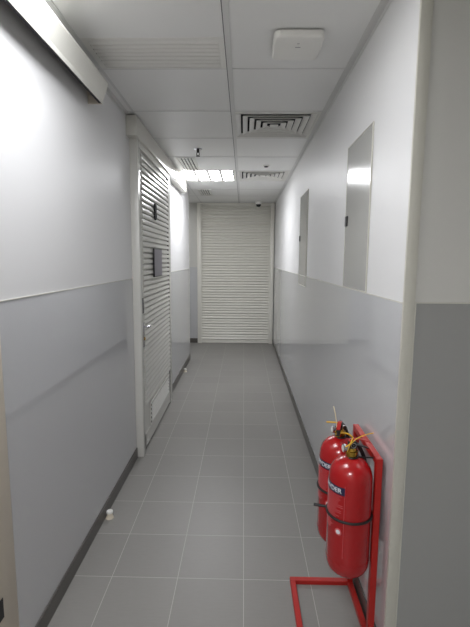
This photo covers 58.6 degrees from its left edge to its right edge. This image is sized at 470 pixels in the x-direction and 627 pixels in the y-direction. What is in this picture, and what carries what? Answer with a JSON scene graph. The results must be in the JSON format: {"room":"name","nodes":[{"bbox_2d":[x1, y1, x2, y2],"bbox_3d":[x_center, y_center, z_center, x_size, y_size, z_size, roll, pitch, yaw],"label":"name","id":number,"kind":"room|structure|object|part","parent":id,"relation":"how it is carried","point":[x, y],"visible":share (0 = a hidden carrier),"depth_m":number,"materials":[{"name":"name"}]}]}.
{"room":"service corridor","nodes":[
{"label":"service corridor","id":0,"kind":"room"},
{"bbox_2d":[0,0,189,626],"bbox_3d":[-0.763,-0.216,3.627,0.146,2.366,4.645,1,7,1],"label":"wall","id":1,"kind":"structure","parent":0,"point":[67,322],"depth_m":1.76,"materials":[{"name":"white paint"}]},
{"bbox_2d":[0,341,18,626],"bbox_3d":[-0.792,0.092,1.252,0.108,2.366,0.145,1,7,1],"label":"trim","id":2,"kind":"structure","parent":1,"relation":"attached to","point":[9,614],"depth_m":1.36,"materials":[{"name":"beige plastic"}]},
{"bbox_3d":[-0.745,0.947,1.331,0.002,0.070,0.035,1,7,1],"label":"strike plate","id":3,"kind":"part","parent":2,"relation":"part of","materials":[{"name":"black plastic"}]},
{"bbox_2d":[3,0,107,103],"bbox_3d":[-0.681,-1.008,1.476,0.100,0.112,1.158,1,7,1],"label":"light fixture","id":4,"kind":"object","parent":1,"relation":"attached to","point":[37,15],"visible":1,"depth_m":1.56,"materials":[{"name":"metal"}]},
{"bbox_2d":[35,354,190,626],"bbox_3d":[-0.697,0.920,3.772,0.006,0.078,4.645,1,7,1],"label":"baseboard","id":5,"kind":"structure","parent":1,"relation":"attached to","point":[44,620],"depth_m":2.04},
{"bbox_2d":[106,87,189,190],"bbox_3d":[-0.677,-1.378,3.474,0.022,0.020,4.645,1,7,1],"label":"trim","id":6,"kind":"structure","parent":1,"relation":"attached to","point":[109,93],"depth_m":2.48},
{"bbox_2d":[125,115,186,456],"bbox_3d":[-0.650,-0.264,4.038,0.115,2.358,2.405,1,7,1],"label":"door","id":7,"kind":"structure","parent":1,"relation":"in","point":[152,172],"depth_m":3.24,"materials":[{"name":"paint"}]},
{"bbox_3d":[-0.663,0.155,3.055,0.007,0.180,0.040,1,7,1],"label":"lock plate","id":8,"kind":"part","parent":7,"relation":"part of","materials":[{"name":"metal"}]},
{"bbox_3d":[-0.682,-0.137,3.539,0.073,2.234,1.240,1,7,1],"label":"frame","id":9,"kind":"part","parent":7,"relation":"part of","materials":[{"name":"paint"}]},
{"bbox_3d":[-0.667,0.736,3.665,0.007,0.220,1.031,1,7,1],"label":"panel","id":10,"kind":"part","parent":7,"relation":"part of","materials":[{"name":"paint"}]},
{"bbox_2d":[150,374,169,424],"bbox_3d":[-0.656,0.740,3.715,0.012,0.190,0.815,1,7,1],"label":"vent grille","id":11,"kind":"object","parent":7,"relation":"attached to","point":[159,398],"depth_m":3.64,"materials":[{"name":"metal"}]},
{"bbox_2d":[47,343,365,626],"bbox_3d":[0.093,1.155,2.689,4.700,0.100,9.840,1,7,1],"label":"floor","id":12,"kind":"structure","parent":0,"point":[210,527],"depth_m":2.31,"materials":[{"name":"tile"}]},
{"bbox_2d":[106,509,113,519],"bbox_3d":[-0.701,1.122,2.344,0.044,0.043,0.044,1,7,1],"label":"door stop","id":13,"kind":"object","parent":12,"relation":"on","point":[109,512],"visible":1,"depth_m":2.33,"materials":[{"name":"beige rubber"}]},
{"bbox_2d":[290,424,382,626],"bbox_3d":[0.385,0.861,1.686,0.277,0.744,0.321,1,7,1],"label":"stand","id":14,"kind":"object","parent":12,"relation":"on","point":[357,431],"visible":0.72,"depth_m":1.56,"materials":[{"name":"red paint"}]},
{"bbox_2d":[314,406,358,541],"bbox_3d":[0.420,0.645,1.705,0.169,0.566,0.176,3,8,20],"label":"fire extinguisher","id":15,"kind":"object","parent":14,"relation":"hanging from","point":[331,447],"visible":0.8,"depth_m":1.67,"materials":[{"name":"red metal"}]},
{"bbox_3d":[0.412,0.438,1.652,0.014,0.015,0.076,3,8,21],"label":"squeeze lever","id":16,"kind":"part","parent":15,"relation":"part of","materials":[{"name":"red paint"}]},
{"bbox_2d":[325,432,373,578],"bbox_3d":[0.419,0.687,1.535,0.170,0.527,0.170,1,7,1],"label":"fire extinguisher","id":17,"kind":"object","parent":14,"relation":"hanging from","point":[348,508],"visible":1,"depth_m":1.48,"materials":[{"name":"red metal"}]},
{"bbox_3d":[0.447,0.457,1.509,0.076,0.015,0.014,-1,7,-7],"label":"squeeze lever","id":18,"kind":"part","parent":17,"relation":"part of","materials":[{"name":"red paint"}]},
{"bbox_3d":[0.515,0.843,1.831,0.023,0.744,0.023,1,7,1],"label":"post","id":19,"kind":"part","parent":14,"relation":"part of","materials":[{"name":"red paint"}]},
{"bbox_3d":[0.509,0.882,1.536,0.023,0.744,0.023,1,7,1],"label":"post","id":20,"kind":"part","parent":14,"relation":"part of","materials":[{"name":"red metal"}]},
{"bbox_2d":[45,0,380,202],"bbox_3d":[0.108,-1.334,2.316,4.900,0.200,9.940,1,7,1],"label":"ceiling","id":21,"kind":"structure","parent":0,"point":[253,23],"depth_m":2.10,"materials":[{"name":"white paint"}]},
{"bbox_2d":[80,37,225,68],"bbox_3d":[-0.350,-1.190,1.912,0.622,0.018,0.288,1,7,1],"label":"ceiling vent","id":22,"kind":"object","parent":21,"relation":"in","point":[202,52],"visible":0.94,"depth_m":1.91,"materials":[{"name":"metal"}]},
{"bbox_2d":[175,157,200,169],"bbox_3d":[-0.451,-1.496,4.120,0.182,0.060,0.544,1,7,1],"label":"ceiling vent","id":23,"kind":"object","parent":21,"relation":"in","point":[183,161],"visible":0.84,"depth_m":4.10,"materials":[{"name":"metal"}]},
{"bbox_2d":[194,148,201,156],"bbox_3d":[-0.315,-1.367,3.561,0.072,0.060,0.072,1,7,1],"label":"sprinkler","id":24,"kind":"object","parent":21,"relation":"attached to","point":[197,149],"visible":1,"depth_m":3.55,"materials":[{"name":"metal"}]},
{"bbox_2d":[197,189,212,195],"bbox_3d":[-0.414,-1.725,5.885,0.182,0.060,0.544,1,7,1],"label":"ceiling vent","id":25,"kind":"object","parent":21,"relation":"in","point":[200,191],"visible":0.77,"depth_m":5.87,"materials":[{"name":"metal"}]},
{"bbox_2d":[179,165,236,180],"bbox_3d":[-0.291,-1.577,4.704,0.618,0.069,0.586,1,7,1],"label":"ceiling light","id":26,"kind":"object","parent":21,"relation":"attached to","point":[187,175],"visible":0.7,"depth_m":4.72,"materials":[{"name":"paint"}]},
{"bbox_2d":[183,171,196,179],"bbox_3d":[-0.501,-1.557,4.711,0.109,0.008,0.551,1,7,1],"label":"diffuser","id":27,"kind":"object","parent":26,"relation":"attached to","point":[188,175],"depth_m":4.72,"materials":[{"name":"white plastic"}]},
{"bbox_2d":[196,171,208,179],"bbox_3d":[-0.361,-1.556,4.708,0.109,0.008,0.551,1,7,1],"label":"diffuser","id":28,"kind":"object","parent":26,"relation":"attached to","point":[200,175],"depth_m":4.71,"materials":[{"name":"white plastic"}]},
{"bbox_2d":[209,171,220,179],"bbox_3d":[-0.221,-1.555,4.705,0.109,0.008,0.551,1,7,1],"label":"diffuser","id":29,"kind":"object","parent":26,"relation":"attached to","point":[213,175],"depth_m":4.71,"materials":[{"name":"white plastic"}]},
{"bbox_2d":[222,171,232,179],"bbox_3d":[-0.081,-1.553,4.702,0.109,0.008,0.551,1,7,1],"label":"diffuser","id":30,"kind":"object","parent":26,"relation":"attached to","point":[226,175],"depth_m":4.70,"materials":[{"name":"white plastic"}]},
{"bbox_2d":[255,201,261,206],"bbox_3d":[0.379,-1.762,6.753,0.100,0.088,0.100,1,7,1],"label":"security camera","id":31,"kind":"object","parent":21,"relation":"attached to","point":[258,203],"visible":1,"depth_m":6.72,"materials":[{"name":"white plastic"}]},
{"bbox_2d":[239,171,289,180],"bbox_3d":[0.310,-1.597,4.688,0.572,0.125,0.590,1,7,1],"label":"ceiling vent","id":32,"kind":"object","parent":21,"relation":"in","point":[243,175],"visible":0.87,"depth_m":4.73,"materials":[{"name":"metal"}]},
{"bbox_3d":[0.310,-1.545,4.695,0.159,0.020,0.147,1,7,1],"label":"blade","id":33,"kind":"part","parent":32,"relation":"part of","materials":[{"name":"paint"}]},
{"bbox_3d":[0.310,-1.545,4.695,0.251,0.020,0.239,1,7,1],"label":"blade","id":34,"kind":"part","parent":32,"relation":"part of","materials":[{"name":"paint"}]},
{"bbox_3d":[0.310,-1.545,4.695,0.343,0.020,0.331,1,7,1],"label":"blade","id":35,"kind":"part","parent":32,"relation":"part of","materials":[{"name":"paint"}]},
{"bbox_3d":[0.310,-1.545,4.695,0.435,0.020,0.423,1,7,1],"label":"blade","id":36,"kind":"part","parent":32,"relation":"part of","materials":[{"name":"paint"}]},
{"bbox_3d":[0.310,-1.543,4.695,0.572,0.010,0.590,1,7,1],"label":"frame","id":37,"kind":"part","parent":32,"relation":"part of","materials":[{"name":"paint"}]},
{"bbox_2d":[235,112,321,137],"bbox_3d":[0.273,-1.368,2.921,0.572,0.125,0.590,1,7,1],"label":"ceiling vent","id":38,"kind":"object","parent":21,"relation":"in","point":[248,124],"visible":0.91,"depth_m":2.98,"materials":[{"name":"metal"}]},
{"bbox_3d":[0.273,-1.316,2.928,0.159,0.020,0.147,1,7,1],"label":"blade","id":39,"kind":"part","parent":38,"relation":"part of","materials":[{"name":"paint"}]},
{"bbox_3d":[0.273,-1.316,2.928,0.251,0.020,0.239,1,7,1],"label":"blade","id":40,"kind":"part","parent":38,"relation":"part of","materials":[{"name":"paint"}]},
{"bbox_3d":[0.273,-1.316,2.928,0.343,0.020,0.331,1,7,1],"label":"blade","id":41,"kind":"part","parent":38,"relation":"part of","materials":[{"name":"paint"}]},
{"bbox_3d":[0.273,-1.316,2.928,0.435,0.020,0.423,1,7,1],"label":"blade","id":42,"kind":"part","parent":38,"relation":"part of","materials":[{"name":"paint"}]},
{"bbox_2d":[272,29,324,59],"bbox_3d":[0.265,-1.147,1.792,0.206,0.035,0.208,1,7,1],"label":"wireless access point","id":43,"kind":"object","parent":21,"relation":"attached to","point":[292,44],"visible":1,"depth_m":1.75,"materials":[{"name":"white plastic"}]},
{"bbox_2d":[47,0,382,202],"bbox_3d":[0.106,-1.221,2.230,4.700,0.005,9.540,1,7,1],"label":"trim","id":44,"kind":"structure","parent":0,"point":[224,3],"depth_m":2.18,"materials":[{"name":"white metal"}]},
{"bbox_2d":[189,203,274,339],"bbox_3d":[-0.644,-0.676,7.186,3.014,2.366,0.124,1,7,1],"label":"wall","id":45,"kind":"structure","parent":0,"point":[192,206],"depth_m":7.11,"materials":[{"name":"grey paint"}]},
{"bbox_2d":[190,338,197,342],"bbox_3d":[-1.403,0.460,7.282,1.514,0.078,0.008,1,7,1],"label":"baseboard","id":46,"kind":"structure","parent":45,"relation":"attached to","point":[192,340],"depth_m":7.26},
{"bbox_2d":[197,203,274,343],"bbox_3d":[0.007,-0.657,7.091,1.287,2.362,0.050,1,7,1],"label":"door","id":47,"kind":"structure","parent":45,"relation":"in","point":[235,241],"depth_m":7.08,"materials":[{"name":"paint"}]},
{"bbox_2d":[273,0,419,626],"bbox_3d":[0.611,-0.285,4.232,0.030,2.366,5.789,1,7,1],"label":"wall","id":48,"kind":"structure","parent":0,"point":[338,346],"depth_m":1.87,"materials":[{"name":"white paint"}]},
{"bbox_2d":[298,189,308,286],"bbox_3d":[0.586,-0.636,3.622,0.012,0.788,0.460,1,7,1],"label":"access panel","id":49,"kind":"object","parent":48,"relation":"attached to","point":[304,199],"visible":0.98,"depth_m":3.59,"materials":[{"name":"grey metal"}]},
{"bbox_2d":[272,340,375,626],"bbox_3d":[0.587,0.852,4.372,0.006,0.075,5.705,1,7,1],"label":"baseboard","id":50,"kind":"structure","parent":48,"relation":"attached to","point":[359,590],"depth_m":3.04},
{"bbox_2d":[274,0,391,203],"bbox_3d":[0.598,-1.450,4.099,0.022,0.020,5.755,1,7,1],"label":"trim","id":51,"kind":"structure","parent":48,"relation":"attached to","point":[385,4],"depth_m":2.06,"materials":[{"name":"white metal"}]},
{"bbox_2d":[343,121,374,292],"bbox_3d":[0.550,-0.451,1.908,0.012,0.684,0.407,1,7,1],"label":"access panel","id":52,"kind":"object","parent":48,"relation":"attached to","point":[360,152],"visible":1,"depth_m":1.87,"materials":[{"name":"grey metal"}]},
{"bbox_2d":[395,0,469,626],"bbox_3d":[1.498,0.094,1.354,1.856,2.366,0.046,1,7,1],"label":"wall","id":53,"kind":"structure","parent":0,"point":[433,587],"depth_m":1.36,"materials":[{"name":"grey paint"}]},
{"bbox_2d":[384,0,433,626],"bbox_3d":[0.555,0.087,1.357,0.037,2.366,0.011,1,7,1],"label":"trim","id":54,"kind":"structure","parent":53,"relation":"attached to","point":[426,6],"depth_m":1.33,"materials":[{"name":"white paint"}]}
]}

